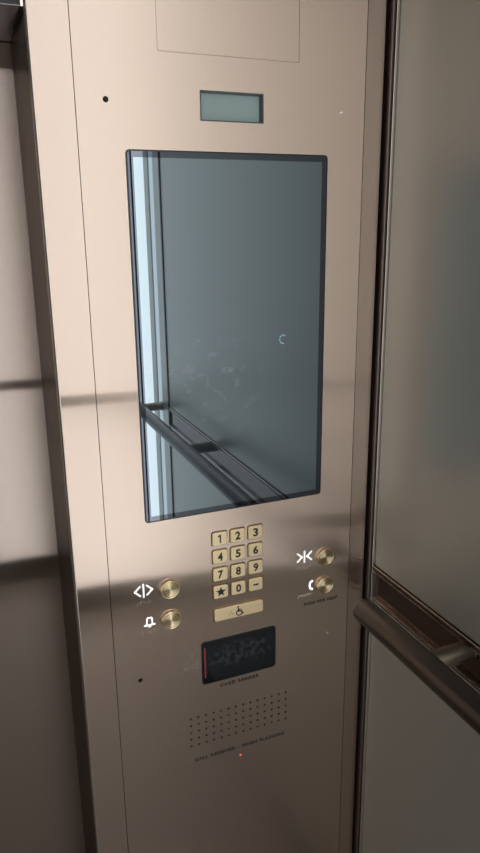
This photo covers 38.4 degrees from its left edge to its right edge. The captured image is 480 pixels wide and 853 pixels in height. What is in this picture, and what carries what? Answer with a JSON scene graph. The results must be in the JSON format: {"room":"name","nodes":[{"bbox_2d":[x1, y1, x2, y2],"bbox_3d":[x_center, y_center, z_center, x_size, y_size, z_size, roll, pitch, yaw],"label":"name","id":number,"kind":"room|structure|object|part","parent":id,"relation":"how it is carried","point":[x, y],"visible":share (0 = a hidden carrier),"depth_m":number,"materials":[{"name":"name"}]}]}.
{"room":"elevator interior","nodes":[
{"label":"elevator interior","id":0,"kind":"room"},
{"bbox_2d":[67,0,297,843],"bbox_3d":[0.035,-0.005,1.319,0.707,2.599,0.177,-7,17,-21],"label":"wall","id":1,"kind":"structure","parent":0,"point":[67,0],"depth_m":1.10,"materials":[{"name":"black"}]},
{"bbox_2d":[0,3,19,40],"bbox_3d":[-0.775,-0.524,0.818,0.977,0.001,0.189,-7,17,-21],"label":"trim","id":2,"kind":"structure","parent":1,"relation":"attached to","point":[8,12],"depth_m":0.97,"materials":[{"name":"brown metal"}]},
{"bbox_2d":[0,0,19,4],"bbox_3d":[-0.779,-0.838,0.728,0.977,0.653,0.189,-7,17,-21],"label":"trim","id":3,"kind":"structure","parent":1,"relation":"attached to","point":[16,2],"depth_m":0.91,"materials":[{"name":"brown metal"}]},
{"bbox_2d":[13,7,22,32],"bbox_3d":[-0.310,-0.567,0.964,0.003,0.005,0.114,-7,17,-21],"label":"trim","id":4,"kind":"structure","parent":1,"relation":"attached to","point":[20,11],"depth_m":0.95,"materials":[{"name":"black metal"}]},
{"bbox_2d":[0,40,85,852],"bbox_3d":[-0.772,0.374,1.201,0.918,1.945,0.028,-7,17,-21],"label":"door","id":5,"kind":"structure","parent":1,"relation":"in","point":[41,810],"depth_m":1.32,"materials":[{"name":"brown metal"}]},
{"bbox_2d":[11,13,96,852],"bbox_3d":[-0.312,0.355,1.266,0.001,1.945,0.196,-7,17,-21],"label":"trim","id":6,"kind":"structure","parent":1,"relation":"attached to","point":[18,42],"depth_m":1.15,"materials":[{"name":"brown metal"}]},
{"bbox_2d":[11,0,127,852],"bbox_3d":[-0.288,0.038,1.185,0.057,2.599,0.201,-7,17,-21],"label":"trim","id":7,"kind":"structure","parent":1,"relation":"attached to","point":[48,20],"depth_m":1.06,"materials":[{"name":"brown metal"}]},
{"bbox_2d":[68,0,367,852],"bbox_3d":[-0.009,0.031,1.197,0.468,2.597,0.024,-7,17,-21],"label":"control panel","id":8,"kind":"object","parent":1,"relation":"attached to","point":[251,762],"depth_m":1.20,"materials":[{"name":"brown metal"}]},
{"bbox_3d":[-0.126,0.283,1.217,0.037,0.037,0.024,-7,17,-21],"label":"push button","id":9,"kind":"part","parent":8,"relation":"part of","materials":[{"name":"gold metal"}]},
{"bbox_3d":[-0.125,0.341,1.234,0.037,0.037,0.024,-7,17,-21],"label":"push button","id":10,"kind":"part","parent":8,"relation":"part of","materials":[{"name":"gold metal"}]},
{"bbox_2d":[211,548,226,563],"bbox_3d":[-0.040,0.230,1.240,0.028,0.026,0.022,-7,17,-21],"label":"key","id":11,"kind":"object","parent":8,"relation":"attached to","point":[218,555],"visible":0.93,"depth_m":1.23,"materials":[{"name":"gold metal"}]},
{"bbox_2d":[211,530,226,545],"bbox_3d":[-0.040,0.196,1.231,0.028,0.026,0.023,-7,17,-21],"label":"key","id":12,"kind":"object","parent":8,"relation":"attached to","point":[218,538],"visible":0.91,"depth_m":1.22,"materials":[{"name":"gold metal"}]},
{"bbox_2d":[212,583,227,598],"bbox_3d":[-0.039,0.297,1.260,0.028,0.026,0.023,-7,17,-21],"label":"key","id":13,"kind":"object","parent":8,"relation":"attached to","point":[220,590],"visible":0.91,"depth_m":1.25,"materials":[{"name":"gold metal"}]},
{"bbox_2d":[212,565,227,581],"bbox_3d":[-0.039,0.263,1.250,0.028,0.026,0.022,-7,17,-21],"label":"key","id":14,"kind":"object","parent":8,"relation":"attached to","point":[220,573],"visible":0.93,"depth_m":1.24,"materials":[{"name":"gold metal"}]},
{"bbox_2d":[125,149,327,522],"bbox_3d":[-0.012,-0.141,1.150,0.334,0.589,0.020,-7,17,-21],"label":"touchscreen","id":15,"kind":"object","parent":8,"relation":"attached to","point":[228,249],"visible":0.97,"depth_m":1.13,"materials":[{"name":"black glass"}]},
{"bbox_2d":[200,90,263,123],"bbox_3d":[-0.015,-0.485,1.052,0.103,0.042,0.019,-7,17,-21],"label":"display","id":16,"kind":"object","parent":8,"relation":"attached to","point":[217,106],"visible":1,"depth_m":1.05,"materials":[{"name":"grey glass"}]},
{"bbox_2d":[229,544,244,560],"bbox_3d":[-0.007,0.226,1.253,0.028,0.026,0.022,-7,17,-21],"label":"key","id":17,"kind":"object","parent":8,"relation":"attached to","point":[236,552],"visible":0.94,"depth_m":1.24,"materials":[{"name":"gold metal"}]},
{"bbox_2d":[229,526,244,542],"bbox_3d":[-0.008,0.192,1.243,0.028,0.026,0.022,-7,17,-21],"label":"key","id":18,"kind":"object","parent":8,"relation":"attached to","point":[237,534],"visible":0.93,"depth_m":1.23,"materials":[{"name":"gold metal"}]},
{"bbox_2d":[230,562,244,577],"bbox_3d":[-0.007,0.259,1.263,0.028,0.026,0.022,-7,17,-21],"label":"key","id":19,"kind":"object","parent":8,"relation":"attached to","point":[236,569],"visible":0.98,"depth_m":1.25,"materials":[{"name":"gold metal"}]},
{"bbox_2d":[213,598,262,621],"bbox_3d":[-0.005,0.338,1.285,0.098,0.026,0.023,-7,17,-21],"label":"key","id":20,"kind":"object","parent":8,"relation":"attached to","point":[252,606],"visible":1,"depth_m":1.27,"materials":[{"name":"gold metal"}]},
{"bbox_2d":[230,579,245,594],"bbox_3d":[-0.007,0.293,1.272,0.028,0.026,0.022,-7,17,-21],"label":"key","id":21,"kind":"object","parent":8,"relation":"attached to","point":[238,586],"visible":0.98,"depth_m":1.26,"materials":[{"name":"gold metal"}]},
{"bbox_2d":[201,626,275,684],"bbox_3d":[-0.004,0.430,1.313,0.150,0.089,0.020,-7,17,-21],"label":"card reader","id":22,"kind":"object","parent":8,"relation":"attached to","point":[228,657],"visible":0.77,"depth_m":1.30,"materials":[{"name":"black"}]},
{"bbox_2d":[204,648,205,677],"bbox_3d":[-0.065,0.439,1.280,0.003,0.064,0.001,-7,17,-21],"label":"light","id":23,"kind":"object","parent":22,"relation":"attached to","point":[204,648],"depth_m":1.28,"materials":[{"name":"red plastic"}]},
{"bbox_2d":[247,558,262,573],"bbox_3d":[0.025,0.255,1.275,0.028,0.026,0.022,-7,17,-21],"label":"key","id":24,"kind":"object","parent":8,"relation":"attached to","point":[256,565],"visible":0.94,"depth_m":1.26,"materials":[{"name":"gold metal"}]},
{"bbox_2d":[247,541,262,556],"bbox_3d":[0.025,0.222,1.266,0.028,0.026,0.022,-7,17,-21],"label":"key","id":25,"kind":"object","parent":8,"relation":"attached to","point":[254,548],"visible":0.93,"depth_m":1.25,"materials":[{"name":"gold metal"}]},
{"bbox_2d":[247,523,262,538],"bbox_3d":[0.024,0.188,1.256,0.028,0.026,0.022,-7,17,-21],"label":"key","id":26,"kind":"object","parent":8,"relation":"attached to","point":[254,531],"visible":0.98,"depth_m":1.25,"materials":[{"name":"gold metal"}]},
{"bbox_2d":[248,575,262,590],"bbox_3d":[0.025,0.289,1.285,0.028,0.026,0.023,-7,17,-21],"label":"key","id":27,"kind":"object","parent":8,"relation":"attached to","point":[254,583],"visible":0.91,"depth_m":1.27,"materials":[{"name":"gold metal"}]},
{"bbox_3d":[0.161,0.305,1.347,0.037,0.037,0.024,-7,17,-21],"label":"push button","id":28,"kind":"part","parent":8,"relation":"part of","materials":[{"name":"gold metal"}]},
{"bbox_3d":[0.161,0.247,1.330,0.037,0.037,0.024,-7,17,-21],"label":"push button","id":29,"kind":"part","parent":8,"relation":"part of","materials":[{"name":"gold metal"}]},
{"bbox_2d":[338,0,386,852],"bbox_3d":[0.224,0.001,1.291,0.036,2.599,0.018,-7,17,-21],"label":"trim","id":30,"kind":"structure","parent":1,"relation":"attached to","point":[376,21],"depth_m":1.26,"materials":[{"name":"brown metal"}]},
{"bbox_2d":[351,0,396,852],"bbox_3d":[0.250,-0.001,1.298,0.005,2.599,0.025,-7,17,-21],"label":"trim","id":31,"kind":"structure","parent":1,"relation":"attached to","point":[390,26],"depth_m":1.27,"materials":[{"name":"brown"}]},
{"bbox_3d":[0.643,0.214,0.529,0.084,2.599,1.801,-7,17,-21],"label":"wall","id":32,"kind":"structure","parent":0,"visible":0},
{"bbox_2d":[358,6,396,852],"bbox_3d":[0.263,0.000,1.292,0.013,2.599,0.009,-7,17,-21],"label":"trim","id":33,"kind":"structure","parent":32,"relation":"attached to","point":[396,6],"depth_m":1.26,"materials":[{"name":"brown metal"}]},
{"bbox_2d":[359,0,400,852],"bbox_3d":[0.264,0.002,1.286,0.015,2.599,0.001,-7,17,-21],"label":"trim","id":34,"kind":"structure","parent":32,"relation":"attached to","point":[398,1],"depth_m":1.26,"materials":[{"name":"beige"}]},
{"bbox_2d":[353,599,479,734],"bbox_3d":[0.552,0.519,0.559,0.119,0.047,1.564,-7,17,-21],"label":"handrail","id":35,"kind":"object","parent":32,"relation":"attached to","point":[432,667],"visible":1,"depth_m":1.08,"materials":[{"name":"brown metal"}]},
{"bbox_2d":[362,601,479,852],"bbox_3d":[0.537,0.920,0.893,0.009,0.836,1.366,-7,17,-21],"label":"glass panel","id":36,"kind":"object","parent":32,"relation":"attached to","point":[422,793],"visible":0.96,"depth_m":1.31,"materials":[{"name":"grey glass"}]},
{"bbox_2d":[372,598,479,691],"bbox_3d":[0.531,0.514,0.776,0.012,0.008,1.369,-7,17,-21],"label":"trim","id":37,"kind":"structure","parent":32,"relation":"attached to","point":[459,673],"depth_m":1.25,"materials":[{"name":"brown metal"}]},
{"bbox_2d":[372,596,479,688],"bbox_3d":[0.530,0.511,0.774,0.014,0.001,1.367,-7,17,-21],"label":"trim","id":38,"kind":"structure","parent":32,"relation":"attached to","point":[383,605],"depth_m":1.25,"materials":[{"name":"beige"}]},
{"bbox_2d":[372,570,479,654],"bbox_3d":[0.529,0.455,0.758,0.014,0.001,1.367,-7,17,-21],"label":"trim","id":39,"kind":"structure","parent":32,"relation":"attached to","point":[372,570],"depth_m":1.21,"materials":[{"name":"beige metal"}]},
{"bbox_2d":[373,565,479,652],"bbox_3d":[0.529,0.449,0.757,0.013,0.009,1.369,-7,17,-21],"label":"trim","id":40,"kind":"structure","parent":32,"relation":"attached to","point":[374,569],"depth_m":1.21,"materials":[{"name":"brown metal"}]},
{"bbox_2d":[374,574,479,683],"bbox_3d":[0.533,0.485,0.769,0.006,0.049,1.369,-7,17,-21],"label":"trim","id":41,"kind":"structure","parent":32,"relation":"attached to","point":[410,613],"depth_m":1.25,"materials":[{"name":"brown metal"}]},
{"bbox_2d":[375,573,479,655],"bbox_3d":[0.532,0.458,0.760,0.009,0.009,1.369,-7,17,-21],"label":"trim","id":42,"kind":"structure","parent":32,"relation":"attached to","point":[375,573],"depth_m":1.23,"materials":[{"name":"brown metal"}]},
{"bbox_2d":[375,0,479,644],"bbox_3d":[0.522,-0.316,0.538,0.009,1.582,1.366,-7,17,-21],"label":"glass panel","id":43,"kind":"object","parent":32,"relation":"attached to","point":[428,536],"visible":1,"depth_m":1.10,"materials":[{"name":"grey glass"}]}
]}

